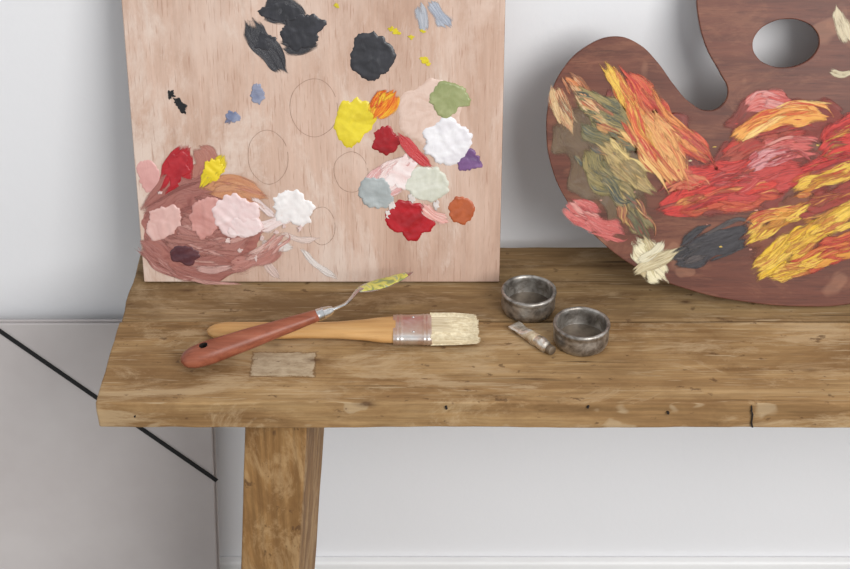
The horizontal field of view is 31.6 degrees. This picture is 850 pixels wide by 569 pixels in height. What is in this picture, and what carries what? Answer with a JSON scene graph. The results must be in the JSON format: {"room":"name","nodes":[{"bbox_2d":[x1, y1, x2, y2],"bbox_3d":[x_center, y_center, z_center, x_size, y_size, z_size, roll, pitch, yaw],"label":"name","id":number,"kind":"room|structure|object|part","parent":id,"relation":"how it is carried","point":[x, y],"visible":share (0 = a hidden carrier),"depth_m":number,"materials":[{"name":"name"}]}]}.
{"room":"art studio","nodes":[
{"label":"art studio","id":0,"kind":"room"},
{"bbox_2d":[0,0,849,556],"bbox_3d":[0.000,-0.727,1.068,5.000,2.550,0.100,0,33,0],"label":"wall","id":1,"kind":"structure","parent":0,"point":[70,225],"depth_m":1.51,"materials":[{"name":"paint"}]},
{"bbox_2d":[220,557,849,568],"bbox_3d":[0.000,0.339,1.704,5.000,0.072,0.012,0,33,0],"label":"baseboard","id":2,"kind":"structure","parent":1,"relation":"attached to","point":[225,562],"depth_m":1.68,"materials":[{"name":"paint"}]},
{"bbox_3d":[0.000,1.286,0.377,5.000,0.050,3.270,0,33,0],"label":"floor","id":3,"kind":"structure","parent":0,"visible":0},
{"bbox_2d":[0,319,219,568],"bbox_3d":[-0.531,0.211,1.590,0.637,0.408,0.040,0,33,0],"label":"portfolio","id":4,"kind":"object","parent":3,"relation":"on","point":[76,492],"visible":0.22,"depth_m":1.58,"materials":[{"name":"cardboard"}]},
{"bbox_2d":[96,247,849,568],"bbox_3d":[0.390,0.239,1.466,1.322,0.500,0.245,0,33,0],"label":"wooden bench","id":5,"kind":"object","parent":3,"relation":"on","point":[673,355],"visible":0.74,"depth_m":1.28,"materials":[{"name":"brown wood"}]},
{"bbox_3d":[-0.139,0.270,1.443,0.107,0.473,0.128,0,33,0],"label":"leg","id":6,"kind":"part","parent":5,"relation":"part of","materials":[{"name":"brown wood"}]},
{"bbox_2d":[181,272,412,367],"bbox_3d":[-0.102,0.030,1.296,0.228,0.029,0.034,-18,38,-26],"label":"knife","id":7,"kind":"object","parent":5,"relation":"on","point":[214,350],"visible":1,"depth_m":1.27,"materials":[{"name":"brown wood"}]},
{"bbox_3d":[-0.147,0.047,1.272,0.122,0.028,0.022,-12,35,-17],"label":"handle","id":8,"kind":"part","parent":7,"relation":"part of","materials":[{"name":"brown wood"}]},
{"bbox_3d":[-0.036,-0.003,1.335,0.062,0.005,0.016,-23,40,-31],"label":"blade","id":9,"kind":"part","parent":7,"relation":"part of","materials":[{"name":"metal"}]},
{"bbox_2d":[122,0,504,284],"bbox_3d":[-0.098,-0.211,1.288,0.333,0.453,0.088,0,33,0],"label":"board","id":10,"kind":"object","parent":5,"relation":"on","point":[274,140],"visible":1,"depth_m":1.32,"materials":[{"name":"wood"}]},
{"bbox_2d":[207,313,479,344],"bbox_3d":[-0.071,0.040,1.302,0.237,0.013,0.040,-1,33,-1],"label":"paintbrush","id":11,"kind":"object","parent":5,"relation":"on","point":[432,328],"visible":0.98,"depth_m":1.29,"materials":[{"name":"brown wood"}]},
{"bbox_3d":[-0.107,0.039,1.303,0.164,0.012,0.036,0,33,0],"label":"handle","id":12,"kind":"part","parent":11,"relation":"part of","materials":[{"name":"brown wood"}]},
{"bbox_2d":[501,275,556,322],"bbox_3d":[0.092,0.013,1.335,0.049,0.022,0.050,0,33,0],"label":"cup","id":13,"kind":"object","parent":5,"relation":"on","point":[525,298],"visible":1,"depth_m":1.34,"materials":[{"name":"metal"}]},
{"bbox_2d":[508,321,555,354],"bbox_3d":[0.093,0.046,1.296,0.013,0.012,0.052,-22,39,-30],"label":"paint tube","id":14,"kind":"object","parent":5,"relation":"on","point":[534,338],"visible":1,"depth_m":1.29,"materials":[{"name":"metal"}]},
{"bbox_2d":[553,306,610,356],"bbox_3d":[0.135,0.041,1.292,0.050,0.022,0.050,0,33,0],"label":"cup","id":15,"kind":"object","parent":5,"relation":"on","point":[580,331],"visible":1,"depth_m":1.29,"materials":[{"name":"metal"}]},
{"bbox_2d":[546,0,849,306],"bbox_3d":[0.316,-0.155,1.304,0.424,0.335,0.133,1,33,2],"label":"palette","id":16,"kind":"object","parent":5,"relation":"on","point":[746,198],"visible":1,"depth_m":1.31,"materials":[{"name":"brown wood"}]}
]}

